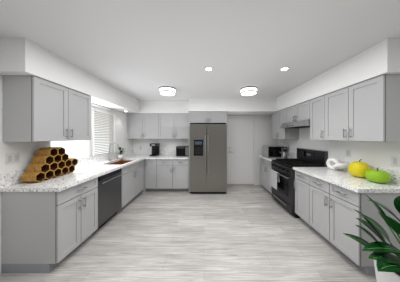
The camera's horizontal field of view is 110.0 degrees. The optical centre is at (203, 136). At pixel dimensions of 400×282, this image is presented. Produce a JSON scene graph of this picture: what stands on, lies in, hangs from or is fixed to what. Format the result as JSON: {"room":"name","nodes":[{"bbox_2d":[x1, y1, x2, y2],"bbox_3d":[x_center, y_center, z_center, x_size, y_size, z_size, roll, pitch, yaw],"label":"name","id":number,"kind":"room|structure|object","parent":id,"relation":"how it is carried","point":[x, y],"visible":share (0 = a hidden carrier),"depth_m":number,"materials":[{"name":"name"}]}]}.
{"room":"kitchen","nodes":[
{"label":"kitchen","id":0,"kind":"room"},
{"bbox_2d":[0,75,132,273],"bbox_3d":[-2.220,0.225,0.925,0.120,2.450,6.650,0,0,0],"label":"wall","id":1,"kind":"structure","parent":0,"point":[26,151],"depth_m":1.70,"materials":[{"name":"white paint"}]},
{"bbox_2d":[5,153,19,163],"bbox_3d":[-2.155,0.240,1.580,0.008,0.115,0.115,0,0,0],"label":"electrical outlet","id":2,"kind":"object","parent":1,"relation":"attached to","point":[10,158],"visible":1,"depth_m":1.57,"materials":[{"name":"white plastic"}]},
{"bbox_2d":[3,76,90,141],"bbox_3d":[-1.974,-0.303,1.885,0.366,0.707,0.770,0,0,0],"label":"upper cabinet","id":3,"kind":"object","parent":1,"relation":"attached to","point":[35,109],"visible":0.98,"depth_m":1.59,"materials":[{"name":"grey wood"}]},
{"bbox_2d":[0,150,131,185],"bbox_3d":[-1.871,0.580,2.858,0.573,0.389,2.776,0,0,0],"label":"backsplash","id":4,"kind":"structure","parent":1,"relation":"attached to","point":[10,179],"depth_m":2.39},
{"bbox_2d":[49,106,113,158],"bbox_3d":[-2.219,-0.085,2.675,0.113,1.028,1.448,0,0,0],"label":"window","id":5,"kind":"structure","parent":1,"relation":"in","point":[102,134],"depth_m":2.87,"materials":[{"name":"white"}]},
{"bbox_2d":[0,185,376,281],"bbox_3d":[0.030,1.500,0.925,4.620,0.100,6.890,0,0,0],"label":"floor","id":6,"kind":"structure","parent":0,"point":[247,233],"depth_m":1.84,"materials":[{"name":"grey wood"}]},
{"bbox_2d":[1,178,97,272],"bbox_3d":[-1.857,1.012,1.774,0.601,0.874,0.567,0,0,0],"label":"base cabinet","id":7,"kind":"object","parent":6,"relation":"on","point":[49,225],"depth_m":1.49,"materials":[{"name":"grey wood"}]},
{"bbox_2d":[0,166,123,193],"bbox_3d":[-1.840,0.555,2.095,0.635,0.041,1.250,0,0,0],"label":"countertop","id":8,"kind":"structure","parent":7,"relation":"on","point":[53,185],"depth_m":1.65,"materials":[{"name":"white stone"}]},
{"bbox_2d":[20,147,77,181],"bbox_3d":[-2.025,0.336,1.885,0.160,0.396,0.580,0,0,-4],"label":"wine rack","id":9,"kind":"object","parent":8,"relation":"on","point":[48,163],"visible":1,"depth_m":1.78,"materials":[{"name":"brown wood"}]},
{"bbox_2d":[92,169,121,233],"bbox_3d":[-1.827,1.014,2.360,0.619,0.872,0.594,0,0,0],"label":"dishwasher","id":10,"kind":"object","parent":6,"relation":"on","point":[109,195],"visible":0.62,"depth_m":2.30,"materials":[{"name":"grey metal"}]},
{"bbox_2d":[100,158,143,212],"bbox_3d":[-1.857,1.012,3.156,0.601,0.874,0.988,0,0,0],"label":"base cabinet","id":11,"kind":"object","parent":6,"relation":"on","point":[132,177],"depth_m":3.05,"materials":[{"name":"grey wood"}]},
{"bbox_2d":[108,143,118,160],"bbox_3d":[-1.987,0.329,3.117,0.242,0.411,0.114,0,0,0],"label":"faucet","id":12,"kind":"object","parent":11,"relation":"on","point":[109,159],"visible":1,"depth_m":3.08,"materials":[{"name":"silver metal"}]},
{"bbox_2d":[128,154,188,161],"bbox_3d":[-1.279,0.555,3.848,1.757,0.041,0.796,0,0,0],"label":"countertop","id":13,"kind":"structure","parent":11,"relation":"on","point":[141,157],"depth_m":3.84,"materials":[{"name":"white stone"}]},
{"bbox_2d":[118,147,124,158],"bbox_3d":[-2.006,0.384,3.394,0.197,0.300,0.222,0,0,0],"label":"potted plant","id":14,"kind":"object","parent":13,"relation":"on","point":[120,156],"visible":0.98,"depth_m":3.35,"materials":[{"name":"white"}]},
{"bbox_2d":[150,143,159,155],"bbox_3d":[-1.420,0.359,4.035,0.200,0.350,0.250,0,0,0],"label":"coffee maker","id":15,"kind":"object","parent":13,"relation":"on","point":[155,149],"visible":1,"depth_m":3.98,"materials":[{"name":"black plastic"}]},
{"bbox_2d":[176,146,188,155],"bbox_3d":[-0.600,0.399,3.993,0.340,0.270,0.335,0,0,0],"label":"toaster oven","id":16,"kind":"object","parent":13,"relation":"on","point":[182,150],"visible":0.92,"depth_m":3.86,"materials":[{"name":"black plastic"}]},
{"bbox_2d":[148,158,159,190],"bbox_3d":[-1.375,1.012,3.946,0.399,0.874,0.600,0,0,0],"label":"base cabinet","id":17,"kind":"object","parent":6,"relation":"on","point":[153,163],"depth_m":3.65,"materials":[{"name":"grey wood"}]},
{"bbox_2d":[160,158,188,190],"bbox_3d":[-0.847,1.012,3.946,0.894,0.874,0.600,0,0,0],"label":"base cabinet","id":18,"kind":"object","parent":6,"relation":"on","point":[174,172],"depth_m":3.66,"materials":[{"name":"grey wood"}]},
{"bbox_2d":[190,124,225,192],"bbox_3d":[0.105,0.560,3.831,0.920,1.780,0.772,0,0,0],"label":"fridge","id":19,"kind":"object","parent":6,"relation":"on","point":[207,158],"visible":1,"depth_m":3.51,"materials":[{"name":"grey metal"}]},
{"bbox_2d":[189,112,226,192],"bbox_3d":[0.099,0.397,3.909,0.993,2.107,0.676,0,0,0],"label":"surround","id":20,"kind":"object","parent":6,"relation":"on","point":[207,117],"visible":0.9,"depth_m":3.61,"materials":[{"name":"grey"}]},
{"bbox_2d":[259,152,296,193],"bbox_3d":[1.899,0.917,3.651,0.636,1.065,0.777,0,0,0],"label":"base cabinet","id":21,"kind":"object","parent":6,"relation":"on","point":[265,165],"visible":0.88,"depth_m":3.62,"materials":[{"name":"grey wood"}]},
{"bbox_2d":[262,146,286,156],"bbox_3d":[1.905,0.390,3.781,0.490,0.289,0.397,0,0,0],"label":"microwave","id":22,"kind":"object","parent":21,"relation":"on","point":[271,151],"visible":0.77,"depth_m":3.61,"materials":[{"name":"silver metal"}]},
{"bbox_2d":[280,149,287,157],"bbox_3d":[1.949,0.413,3.420,0.199,0.242,0.160,0,0,0],"label":"kettle","id":23,"kind":"object","parent":21,"relation":"on","point":[284,153],"visible":0.81,"depth_m":3.37,"materials":[{"name":"silver metal"}]},
{"bbox_2d":[271,148,327,217],"bbox_3d":[1.861,0.850,2.880,0.711,1.200,0.754,0,0,0],"label":"range","id":24,"kind":"object","parent":6,"relation":"on","point":[283,194],"visible":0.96,"depth_m":2.72,"materials":[{"name":"black metal"}]},
{"bbox_2d":[270,169,279,189],"bbox_3d":[1.517,0.910,3.010,0.052,0.359,0.300,0,0,0],"label":"towel","id":25,"kind":"object","parent":24,"relation":"hanging from","point":[274,177],"visible":0.98,"depth_m":2.97,"materials":[{"name":"white fabric"}]},
{"bbox_2d":[293,160,399,275],"bbox_3d":[1.899,0.917,1.968,0.636,1.065,1.057,0,0,0],"label":"base cabinet","id":26,"kind":"object","parent":6,"relation":"on","point":[328,201],"visible":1,"depth_m":1.65,"materials":[{"name":"grey wood"}]},
{"bbox_2d":[326,158,347,169],"bbox_3d":[2.095,0.436,2.221,0.174,0.193,0.296,0,0,0],"label":"knot","id":27,"kind":"object","parent":26,"relation":"on","point":[337,165],"visible":1,"depth_m":2.20,"materials":[{"name":"white ceramic"}]},
{"bbox_2d":[348,159,370,177],"bbox_3d":[2.080,0.413,1.875,0.216,0.243,0.216,0,0,0],"label":"apple","id":28,"kind":"object","parent":26,"relation":"on","point":[359,169],"visible":0.92,"depth_m":1.82,"materials":[{"name":"yellow food"}]},
{"bbox_2d":[364,168,391,182],"bbox_3d":[2.050,0.448,1.655,0.206,0.172,0.206,0,0,0],"label":"apple","id":29,"kind":"object","parent":26,"relation":"on","point":[377,176],"visible":1,"depth_m":1.60,"materials":[{"name":"green food"}]},
{"bbox_2d":[343,195,399,281],"bbox_3d":[1.484,0.929,0.960,0.588,1.043,0.687,0,0,0],"label":"potted plant","id":30,"kind":"object","parent":6,"relation":"on","point":[387,265],"visible":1,"depth_m":1.10,"materials":[{"name":"green plant"}]},
{"bbox_2d":[0,0,399,100],"bbox_3d":[0.030,-1.050,0.925,4.620,0.100,6.890,0,0,0],"label":"ceiling","id":31,"kind":"structure","parent":0,"point":[141,50],"depth_m":1.41,"materials":[{"name":"white paint"}]},
{"bbox_2d":[159,86,175,95],"bbox_3d":[-0.760,-0.949,2.920,0.338,0.101,0.338,0,0,0],"label":"flush ceiling light","id":32,"kind":"object","parent":31,"relation":"attached to","point":[167,91],"visible":1,"depth_m":2.82,"materials":[{"name":"white"}]},
{"bbox_2d":[240,86,256,95],"bbox_3d":[0.930,-0.949,2.920,0.338,0.101,0.338,0,0,0],"label":"flush ceiling light","id":33,"kind":"object","parent":31,"relation":"attached to","point":[248,91],"visible":1,"depth_m":2.82,"materials":[{"name":"white"}]},
{"bbox_2d":[0,38,399,114],"bbox_3d":[0.030,-0.830,2.830,4.380,0.340,2.840,0,0,0],"label":"soffit","id":34,"kind":"structure","parent":0,"point":[22,57],"depth_m":1.98,"materials":[{"name":"white paint"}]},
{"bbox_2d":[133,115,276,184],"bbox_3d":[0.030,0.225,4.310,4.620,2.450,0.120,0,0,0],"label":"wall","id":35,"kind":"structure","parent":0,"point":[263,130],"depth_m":4.25,"materials":[{"name":"white paint"}]},
{"bbox_2d":[127,114,158,137],"bbox_3d":[-1.688,-0.303,4.082,0.936,0.708,0.330,0,0,0],"label":"upper cabinet","id":36,"kind":"object","parent":35,"relation":"attached to","point":[157,126],"depth_m":3.93,"materials":[{"name":"grey wood"}]},
{"bbox_2d":[160,150,175,153],"bbox_3d":[-0.961,0.460,4.237,1.121,0.149,0.019,0,0,0],"label":"backsplash","id":37,"kind":"structure","parent":35,"relation":"attached to","point":[161,151],"depth_m":4.23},
{"bbox_2d":[159,114,188,137],"bbox_3d":[-0.868,-0.303,4.082,0.935,0.708,0.330,0,0,0],"label":"upper cabinet","id":38,"kind":"object","parent":35,"relation":"attached to","point":[170,125],"depth_m":3.93,"materials":[{"name":"grey wood"}]},
{"bbox_2d":[227,115,255,184],"bbox_3d":[1.100,0.400,4.213,0.940,2.100,0.069,0,0,0],"label":"entry door","id":39,"kind":"structure","parent":35,"relation":"in","point":[241,149],"depth_m":4.24,"materials":[{"name":"white wood"}]},
{"bbox_2d":[277,127,399,170],"bbox_3d":[2.280,0.225,0.925,0.120,2.450,6.650,0,0,0],"label":"wall","id":40,"kind":"structure","parent":0,"point":[374,153],"depth_m":2.09,"materials":[{"name":"white paint"}]},
{"bbox_2d":[272,110,298,137],"bbox_3d":[2.052,-0.303,3.586,0.330,0.708,0.648,0,0,0],"label":"upper cabinet","id":41,"kind":"object","parent":40,"relation":"attached to","point":[277,117],"depth_m":3.47,"materials":[{"name":"grey wood"}]},
{"bbox_2d":[284,102,307,122],"bbox_3d":[2.052,-0.485,2.880,0.330,0.344,0.760,0,0,0],"label":"upper cabinet","id":42,"kind":"object","parent":40,"relation":"attached to","point":[299,112],"depth_m":2.84,"materials":[{"name":"grey wood"}]},
{"bbox_2d":[280,120,309,127],"bbox_3d":[1.987,-0.253,2.880,0.459,0.114,0.752,0,0,0],"label":"range hood","id":43,"kind":"object","parent":42,"relation":"attached to","point":[301,124],"visible":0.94,"depth_m":2.72,"materials":[{"name":"silver metal"}]},
{"bbox_2d":[308,98,319,139],"bbox_3d":[2.052,-0.303,2.315,0.330,0.708,0.366,0,0,0],"label":"upper cabinet","id":44,"kind":"object","parent":40,"relation":"attached to","point":[314,104],"depth_m":2.40,"materials":[{"name":"grey wood"}]},
{"bbox_2d":[346,149,350,156],"bbox_3d":[2.215,0.250,2.150,0.008,0.115,0.075,0,0,0],"label":"electrical outlet","id":45,"kind":"object","parent":40,"relation":"attached to","point":[348,153],"visible":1,"depth_m":2.14,"materials":[{"name":"white plastic"}]},
{"bbox_2d":[320,74,399,141],"bbox_3d":[2.052,-0.303,1.859,0.330,0.708,0.778,0,0,0],"label":"upper cabinet","id":46,"kind":"object","parent":40,"relation":"attached to","point":[368,110],"depth_m":1.65,"materials":[{"name":"grey wood"}]},
{"bbox_2d":[391,156,399,166],"bbox_3d":[2.215,0.280,1.620,0.008,0.115,0.075,0,0,0],"label":"electrical outlet","id":47,"kind":"object","parent":40,"relation":"attached to","point":[395,160],"visible":1,"depth_m":1.62,"materials":[{"name":"white plastic"}]}
]}

